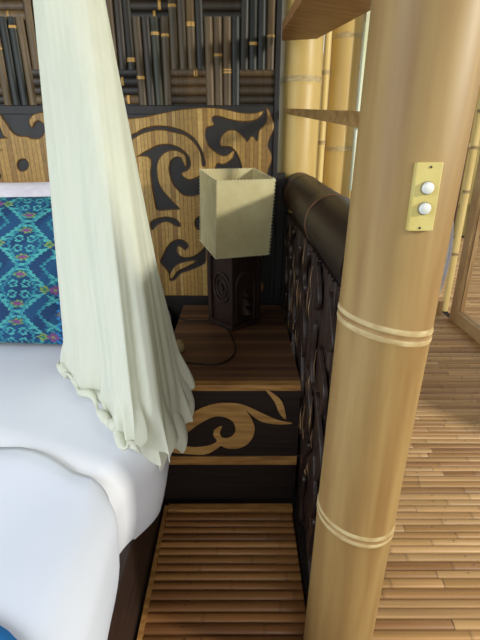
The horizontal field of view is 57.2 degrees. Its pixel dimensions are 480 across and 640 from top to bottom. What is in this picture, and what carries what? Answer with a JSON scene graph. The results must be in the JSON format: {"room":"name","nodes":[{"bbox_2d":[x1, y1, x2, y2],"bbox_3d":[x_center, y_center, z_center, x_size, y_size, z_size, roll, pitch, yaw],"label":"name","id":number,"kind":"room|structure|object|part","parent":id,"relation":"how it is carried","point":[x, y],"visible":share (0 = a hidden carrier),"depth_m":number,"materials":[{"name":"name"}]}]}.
{"room":"traditional dwelling","nodes":[
{"label":"traditional dwelling","id":0,"kind":"room"},
{"bbox_2d":[0,0,288,331],"bbox_3d":[-1.177,-0.939,2.079,2.845,2.900,0.062,0,22,0],"label":"wall","id":1,"kind":"structure","parent":0,"point":[171,55],"depth_m":1.97,"materials":[{"name":"black wood"}]},
{"bbox_2d":[0,105,273,300],"bbox_3d":[-1.510,-0.542,2.218,3.348,1.003,0.022,0,22,0],"label":"carved panel","id":2,"kind":"object","parent":1,"relation":"attached to","point":[171,148],"visible":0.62,"depth_m":2.12,"materials":[{"name":"brown wood"}]},
{"bbox_2d":[282,0,370,40],"bbox_3d":[0.284,-0.998,1.426,0.216,0.104,1.054,-1,22,-2],"label":"board","id":3,"kind":"object","parent":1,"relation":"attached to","point":[305,19],"visible":0.95,"depth_m":1.43,"materials":[{"name":"brown wood"}]},
{"bbox_2d":[134,236,479,639],"bbox_3d":[1.700,0.263,3.067,8.600,0.094,8.500,0,22,0],"label":"floor","id":4,"kind":"structure","parent":0,"point":[439,514],"depth_m":1.56,"materials":[{"name":"brown wood"}]},
{"bbox_2d":[0,311,170,639],"bbox_3d":[-1.264,0.670,1.205,2.072,0.560,2.740,0,22,0],"label":"bed","id":5,"kind":"object","parent":4,"relation":"on","point":[41,410],"visible":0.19,"depth_m":1.30,"materials":[{"name":"white fabric"}]},
{"bbox_2d":[0,182,50,196],"bbox_3d":[-1.090,-0.374,2.134,0.840,0.574,0.222,0,22,0],"label":"pillow","id":6,"kind":"object","parent":5,"relation":"on","point":[27,189],"visible":0.07,"depth_m":2.07,"materials":[{"name":"white fabric"}]},
{"bbox_2d":[0,196,62,344],"bbox_3d":[-1.117,-0.228,1.896,0.840,0.558,0.413,0,22,0],"label":"cushion","id":7,"kind":"object","parent":5,"relation":"on","point":[30,310],"visible":0.77,"depth_m":1.82,"materials":[{"name":"fabric"}]},
{"bbox_2d":[0,447,119,639],"bbox_3d":[-1.281,0.776,0.572,1.999,0.349,1.525,0,22,0],"label":"duvet","id":8,"kind":"object","parent":5,"relation":"on","point":[60,565],"visible":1,"depth_m":0.93,"materials":[{"name":"white fabric"}]},
{"bbox_2d":[0,626,16,639],"bbox_3d":[-0.567,0.589,0.550,0.612,0.033,0.490,0,22,0],"label":"folded cloth","id":9,"kind":"object","parent":8,"relation":"on","point":[5,634],"visible":1,"depth_m":0.73,"materials":[{"name":"blue fabric"}]},
{"bbox_2d":[137,505,168,639],"bbox_3d":[-0.292,1.071,0.943,0.015,0.016,1.755,0,22,0],"label":"trim","id":10,"kind":"structure","parent":4,"relation":"on","point":[158,546],"depth_m":1.46,"materials":[{"name":"brown wood"}]},
{"bbox_2d":[165,305,300,498],"bbox_3d":[-0.042,0.302,2.078,0.527,0.596,0.857,0,22,0],"label":"nightstand","id":11,"kind":"object","parent":4,"relation":"on","point":[242,442],"depth_m":1.72,"materials":[{"name":"brown wood"}]},
{"bbox_3d":[-0.254,0.108,1.836,0.047,0.056,0.048,0,22,0],"label":"wooden knob","id":12,"kind":"part","parent":11,"relation":"part of","materials":[{"name":"brown wood"}]},
{"bbox_2d":[179,167,275,365],"bbox_3d":[-0.060,-0.261,1.875,0.408,0.713,0.569,-4,22,-10],"label":"table lamp","id":13,"kind":"object","parent":11,"relation":"on","point":[236,205],"visible":1,"depth_m":1.88,"materials":[{"name":"beige fabric"}]},
{"bbox_3d":[-0.147,0.080,1.973,0.225,0.006,0.531,-4,22,-10],"label":"power cord","id":14,"kind":"part","parent":13,"relation":"part of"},
{"bbox_3d":[-0.021,-0.465,1.901,0.246,0.347,0.280,-8,23,-18],"label":"lamp shade","id":15,"kind":"part","parent":13,"relation":"part of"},
{"bbox_2d":[168,504,292,512],"bbox_3d":[-0.038,0.748,1.745,0.492,0.021,0.035,0,22,0],"label":"trim","id":16,"kind":"structure","parent":11,"relation":"attached to","point":[172,508],"depth_m":1.73,"materials":[{"name":"brown wood"}]},
{"bbox_3d":[-0.042,0.543,1.733,0.527,0.038,0.036,0,22,0],"label":"trim","id":17,"kind":"part","parent":11,"relation":"part of","materials":[{"name":"brown wood"}]},
{"bbox_3d":[-0.042,0.391,1.665,0.527,0.293,0.012,0,22,0],"label":"panel","id":18,"kind":"part","parent":11,"relation":"part of","materials":[{"name":"black wood"}]},
{"bbox_3d":[-0.042,0.241,1.612,0.527,0.024,0.036,0,22,0],"label":"trim","id":19,"kind":"part","parent":11,"relation":"part of","materials":[{"name":"brown wood"}]},
{"bbox_2d":[277,0,323,212],"bbox_3d":[0.285,-0.971,2.159,0.208,2.900,0.208,0,22,0],"label":"bamboo post","id":20,"kind":"object","parent":4,"relation":"on","point":[301,60],"visible":0.26,"depth_m":2.05,"materials":[{"name":"beige wood"}]},
{"bbox_2d":[284,108,359,127],"bbox_3d":[0.320,-0.812,1.759,0.031,0.104,0.654,-7,23,-17],"label":"board","id":21,"kind":"object","parent":20,"relation":"attached to","point":[343,117],"visible":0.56,"depth_m":1.66,"materials":[{"name":"brown wood"}]},
{"bbox_2d":[281,172,349,590],"bbox_3d":[0.293,0.102,1.736,0.180,1.222,1.366,0,22,0],"label":"wall","id":22,"kind":"structure","parent":4,"relation":"on","point":[315,231],"depth_m":1.43,"materials":[{"name":"brown wood"}]},
{"bbox_3d":[0.264,0.189,1.776,0.068,1.030,1.347,0,22,0],"label":"lath panel","id":23,"kind":"part","parent":22,"relation":"part of","materials":[{"name":"brown wood"}]},
{"bbox_3d":[0.293,-0.371,1.547,0.180,0.204,1.366,0,22,0],"label":"handrail","id":24,"kind":"part","parent":22,"relation":"part of","materials":[{"name":"brown wood"}]},
{"bbox_2d":[316,31,331,182],"bbox_3d":[0.422,-1.006,2.247,0.039,2.900,0.039,20,29,41],"label":"bamboo pole","id":25,"kind":"object","parent":4,"relation":"on","point":[328,37],"visible":0.46,"depth_m":2.19,"materials":[{"name":"wood"}]},
{"bbox_2d":[322,14,364,198],"bbox_3d":[0.522,-1.021,2.284,0.171,2.900,0.171,0,22,0],"label":"bamboo post","id":26,"kind":"object","parent":4,"relation":"on","point":[346,46],"visible":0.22,"depth_m":2.18,"materials":[{"name":"beige wood"}]},
{"bbox_2d":[303,0,479,639],"bbox_3d":[0.289,-0.390,0.706,0.226,2.903,0.182,0,22,0],"label":"bamboo post","id":27,"kind":"object","parent":4,"relation":"on","point":[421,78],"visible":1,"depth_m":0.76,"materials":[{"name":"beige wood"}]},
{"bbox_2d":[405,162,443,230],"bbox_3d":[0.286,-0.190,0.682,0.041,0.104,0.019,0,22,0],"label":"light switch","id":28,"kind":"object","parent":27,"relation":"attached to","point":[426,179],"visible":1,"depth_m":0.68,"materials":[{"name":"gold plastic"}]},
{"bbox_2d":[436,300,443,313],"bbox_3d":[1.610,-0.108,3.743,0.220,0.120,0.030,0,22,0],"label":"baseboard","id":29,"kind":"structure","parent":4,"relation":"on","point":[440,302],"depth_m":3.73,"materials":[{"name":"brown wood"}]},
{"bbox_2d":[439,220,453,294],"bbox_3d":[1.583,-1.136,3.271,0.195,2.301,0.042,0,22,0],"label":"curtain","id":30,"kind":"object","parent":4,"relation":"on","point":[448,257],"visible":0.02,"depth_m":3.52,"materials":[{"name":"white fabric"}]},
{"bbox_2d":[442,98,479,310],"bbox_3d":[1.785,-1.430,3.305,0.055,2.900,0.055,16,27,34],"label":"bamboo pole","id":31,"kind":"object","parent":4,"relation":"on","point":[474,146],"visible":0.94,"depth_m":3.50,"materials":[{"name":"wood"}]},
{"bbox_2d":[449,158,479,343],"bbox_3d":[1.770,-0.645,2.219,0.070,2.250,2.200,0,22,0],"label":"door","id":32,"kind":"structure","parent":4,"relation":"on","point":[465,307],"depth_m":3.34,"materials":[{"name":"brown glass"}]},
{"bbox_3d":[1.768,-0.650,2.217,0.006,2.060,2.020,0,22,0],"label":"pane","id":33,"kind":"part","parent":32,"relation":"part of","materials":[{"name":"clear glass"}]},
{"bbox_3d":[-0.100,-1.889,0.483,5.000,0.050,5.500,0,22,0],"label":"ceiling","id":34,"kind":"structure","parent":0,"visible":0},
{"bbox_2d":[33,0,194,470],"bbox_3d":[-0.412,-0.791,1.175,0.777,2.454,0.577,14,26,31],"label":"net","id":35,"kind":"object","parent":34,"relation":"hanging from","point":[120,352],"visible":1,"depth_m":1.21,"materials":[{"name":"white fabric"}]},
{"bbox_2d":[349,11,369,190],"bbox_3d":[0.435,-1.268,1.299,0.065,1.710,0.025,0,22,0],"label":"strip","id":36,"kind":"object","parent":34,"relation":"attached to","point":[367,15],"visible":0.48,"depth_m":1.47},
{"bbox_2d":[454,102,476,224],"bbox_3d":[1.768,-1.734,3.308,0.045,2.336,0.030,0,22,0],"label":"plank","id":37,"kind":"object","parent":34,"relation":"hanging from","point":[476,102],"visible":0.02,"depth_m":3.55,"materials":[{"name":"brown wood"}]},
{"bbox_3d":[0.000,-5.654,19.279,80.000,0.120,80.000,0,22,0],"label":"floor","id":38,"kind":"structure","parent":0,"visible":0},
{"bbox_2d":[316,66,479,235],"bbox_3d":[4.733,-2.551,7.146,10.534,3.130,0.104,0,22,0],"label":"bamboo fence","id":39,"kind":"object","parent":38,"relation":"on","point":[478,97],"visible":0.02,"depth_m":7.22,"materials":[{"name":"beige wood"}]}
]}

